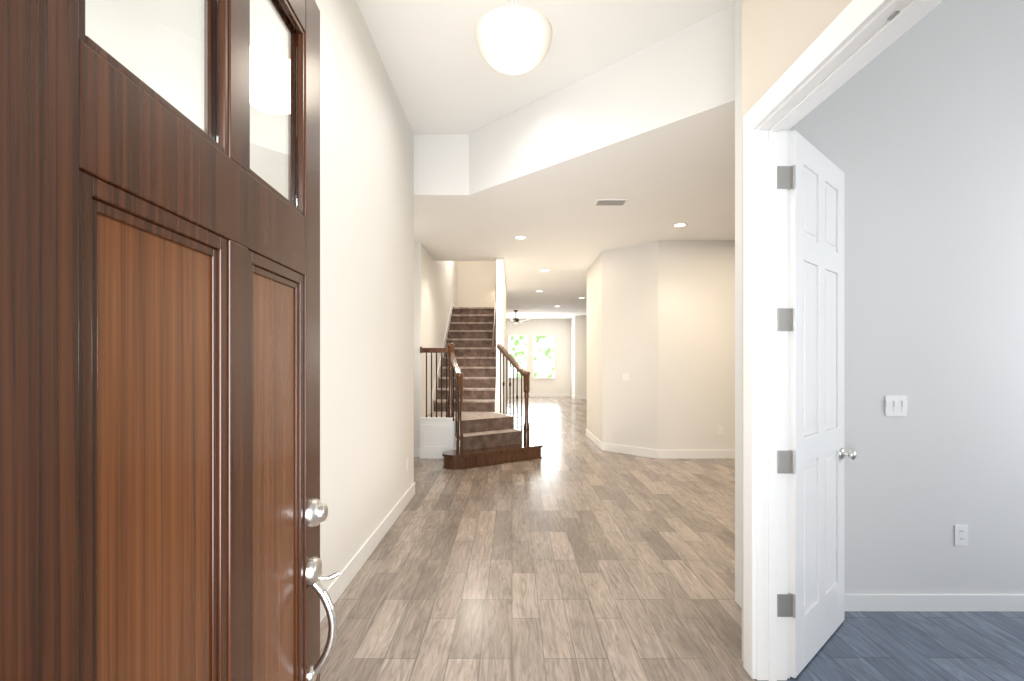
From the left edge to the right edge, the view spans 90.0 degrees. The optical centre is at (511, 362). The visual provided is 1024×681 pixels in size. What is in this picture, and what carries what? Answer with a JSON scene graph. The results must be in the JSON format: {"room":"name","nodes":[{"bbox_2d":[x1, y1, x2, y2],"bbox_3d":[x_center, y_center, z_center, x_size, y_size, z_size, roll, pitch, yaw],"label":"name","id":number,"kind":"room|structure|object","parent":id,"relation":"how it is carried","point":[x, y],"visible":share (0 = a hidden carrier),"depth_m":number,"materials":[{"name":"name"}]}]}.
{"room":"entrance hall","nodes":[
{"label":"entrance hall","id":0,"kind":"room"},
{"bbox_2d":[85,0,413,588],"bbox_3d":[-1.110,-0.515,2.925,0.120,3.850,5.090,0,0,0],"label":"wall","id":1,"kind":"structure","parent":0,"point":[366,296],"depth_m":3.39,"materials":[{"name":"paint"}]},
{"bbox_2d":[414,243,456,447],"bbox_3d":[-1.420,-0.790,10.235,0.120,4.400,5.170,0,0,0],"label":"wall","id":2,"kind":"structure","parent":0,"point":[435,289],"depth_m":8.24,"materials":[{"name":"paint"}]},
{"bbox_2d":[457,261,495,306],"bbox_3d":[-0.815,-0.790,12.760,1.090,4.400,0.120,0,0,0],"label":"wall","id":3,"kind":"structure","parent":0,"point":[476,283],"depth_m":12.70,"materials":[{"name":"paint"}]},
{"bbox_2d":[496,257,505,414],"bbox_3d":[-0.210,-0.790,10.760,0.120,4.400,4.120,0,0,0],"label":"wall","id":4,"kind":"structure","parent":0,"point":[500,309],"depth_m":8.70,"materials":[{"name":"paint"}]},
{"bbox_2d":[356,0,734,133],"bbox_3d":[2.225,-2.500,4.690,6.790,0.120,8.620,0,0,0],"label":"ceiling","id":5,"kind":"structure","parent":0,"point":[445,77],"depth_m":3.96,"materials":[{"name":"paint"}]},
{"bbox_2d":[475,0,551,74],"bbox_3d":[0.010,-2.022,2.850,0.430,0.835,0.430,0,0,0],"label":"pendant light","id":6,"kind":"object","parent":5,"relation":"hanging from","point":[513,40],"visible":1,"depth_m":2.72,"materials":[{"name":"white glass"}]},
{"bbox_2d":[506,316,586,396],"bbox_3d":[1.450,-0.190,16.970,9.100,3.200,8.300,0,0,0],"label":"wall","id":7,"kind":"structure","parent":0,"point":[570,356],"depth_m":21.00,"materials":[{"name":"paint"}]},
{"bbox_2d":[508,335,554,378],"bbox_3d":[0.800,-0.240,20.970,1.960,1.800,0.060,0,0,0],"label":"window","id":8,"kind":"structure","parent":7,"relation":"in","point":[543,356],"depth_m":20.99,"materials":[{"name":"glass"}]},
{"bbox_2d":[320,394,1023,622],"bbox_3d":[1.500,1.345,10.750,9.000,0.130,20.500,0,0,0],"label":"baseboard","id":9,"kind":"structure","parent":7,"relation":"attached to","point":[337,587],"depth_m":2.94,"materials":[{"name":"white paint"}]},
{"bbox_2d":[414,5,734,318],"bbox_3d":[1.450,-2.115,12.075,9.100,0.650,18.090,0,0,0],"label":"ceiling","id":10,"kind":"structure","parent":0,"point":[648,133],"depth_m":5.20,"materials":[{"name":"paint"}]},
{"bbox_2d":[506,310,531,324],"bbox_3d":[0.088,-1.535,17.502,1.232,0.510,1.289,0,0,0],"label":"ceiling fan","id":11,"kind":"object","parent":10,"relation":"hanging from","point":[515,321],"visible":0.98,"depth_m":17.41,"materials":[{"name":"brown metal"}]},
{"bbox_2d":[513,235,526,238],"bbox_3d":[0.120,-1.786,7.300,0.197,0.009,0.197,0,0,-12],"label":"recessed light","id":12,"kind":"object","parent":10,"relation":"in","point":[519,236],"depth_m":7.29,"materials":[{"name":"white paint"}]},
{"bbox_2d":[594,199,627,205],"bbox_3d":[1.100,-1.784,5.700,0.340,0.014,0.200,0,0,0],"label":"ceiling vent","id":13,"kind":"object","parent":10,"relation":"in","point":[610,202],"visible":0.98,"depth_m":5.68,"materials":[{"name":"white metal"}]},
{"bbox_2d":[672,223,687,226],"bbox_3d":[2.180,-1.786,6.650,0.197,0.009,0.197,0,0,-12],"label":"recessed light","id":14,"kind":"object","parent":10,"relation":"in","point":[673,225],"depth_m":6.65,"materials":[{"name":"white paint"}]},
{"bbox_2d":[587,241,734,449],"bbox_3d":[3.475,-0.190,8.730,4.050,3.200,2.420,0,0,0],"label":"wall","id":15,"kind":"structure","parent":0,"point":[661,322],"depth_m":7.52,"materials":[{"name":"paint"}]},
{"bbox_2d":[623,373,629,380],"bbox_3d":[1.761,0.220,7.902,0.011,0.115,0.124,0,0,-45],"label":"light switch","id":16,"kind":"object","parent":15,"relation":"attached to","point":[626,376],"depth_m":7.89,"materials":[{"name":"white plastic"}]},
{"bbox_2d":[717,426,721,433],"bbox_3d":[3.050,0.990,7.516,0.072,0.115,0.009,0,0,0],"label":"outlet","id":17,"kind":"object","parent":15,"relation":"attached to","point":[719,428],"depth_m":7.51,"materials":[{"name":"white plastic"}]},
{"bbox_2d":[320,397,1023,680],"bbox_3d":[0.000,1.468,10.500,13.000,0.124,24.000,0,0,0],"label":"floor","id":18,"kind":"structure","parent":0,"point":[574,553],"depth_m":3.13,"materials":[{"name":"brown wood"}]},
{"bbox_2d":[420,288,542,469],"bbox_3d":[-0.450,-0.659,9.719,1.816,4.138,5.957,0,0,0],"label":"staircase","id":19,"kind":"structure","parent":18,"relation":"on","point":[464,424],"depth_m":7.74,"materials":[{"name":"brown carpet"}]},
{"bbox_2d":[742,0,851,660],"bbox_3d":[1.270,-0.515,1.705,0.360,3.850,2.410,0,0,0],"label":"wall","id":20,"kind":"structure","parent":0,"point":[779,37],"depth_m":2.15,"materials":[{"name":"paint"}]},
{"bbox_2d":[777,130,856,677],"bbox_3d":[1.498,0.184,2.539,0.646,2.428,0.572,0,0,0],"label":"door","id":21,"kind":"structure","parent":20,"relation":"in","point":[811,461],"depth_m":2.46,"materials":[{"name":"white paint"}]},
{"bbox_2d":[743,0,942,680],"bbox_3d":[1.155,0.135,1.530,0.170,2.550,1.680,0,0,0],"label":"door frame","id":22,"kind":"structure","parent":20,"relation":"attached to","point":[851,40],"depth_m":2.27,"materials":[{"name":"white paint"}]},
{"bbox_2d":[887,11,899,19],"bbox_3d":[1.145,-1.028,1.518,0.040,0.005,0.035,0,0,0],"label":"strike plate","id":23,"kind":"object","parent":22,"relation":"attached to","point":[893,15],"visible":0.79,"depth_m":1.50,"materials":[{"name":"silver metal"}]},
{"bbox_2d":[735,0,1023,607],"bbox_3d":[3.410,-0.515,2.970,4.180,3.850,0.120,0,0,0],"label":"wall","id":24,"kind":"structure","parent":0,"point":[914,133],"depth_m":2.91,"materials":[{"name":"paint"}]},
{"bbox_2d":[885,396,907,415],"bbox_3d":[2.180,0.245,2.905,0.124,0.115,0.011,0,0,0],"label":"light switch","id":25,"kind":"object","parent":24,"relation":"attached to","point":[896,405],"depth_m":2.90,"materials":[{"name":"white plastic"}]},
{"bbox_2d":[954,525,967,545],"bbox_3d":[2.550,0.980,2.906,0.072,0.115,0.008,0,0,0],"label":"outlet","id":26,"kind":"object","parent":24,"relation":"attached to","point":[960,531],"depth_m":2.90,"materials":[{"name":"white plastic"}]},
{"bbox_3d":[2.165,-0.515,0.440,6.670,3.850,0.120,0,0,0],"label":"wall","id":27,"kind":"structure","parent":0,"visible":0},
{"bbox_2d":[0,0,339,680],"bbox_3d":[-0.576,0.184,0.978,0.192,2.428,1.044,0,0,0],"label":"front door","id":28,"kind":"structure","parent":27,"relation":"in","point":[163,511],"depth_m":0.78,"materials":[{"name":"brown wood"}]}
]}

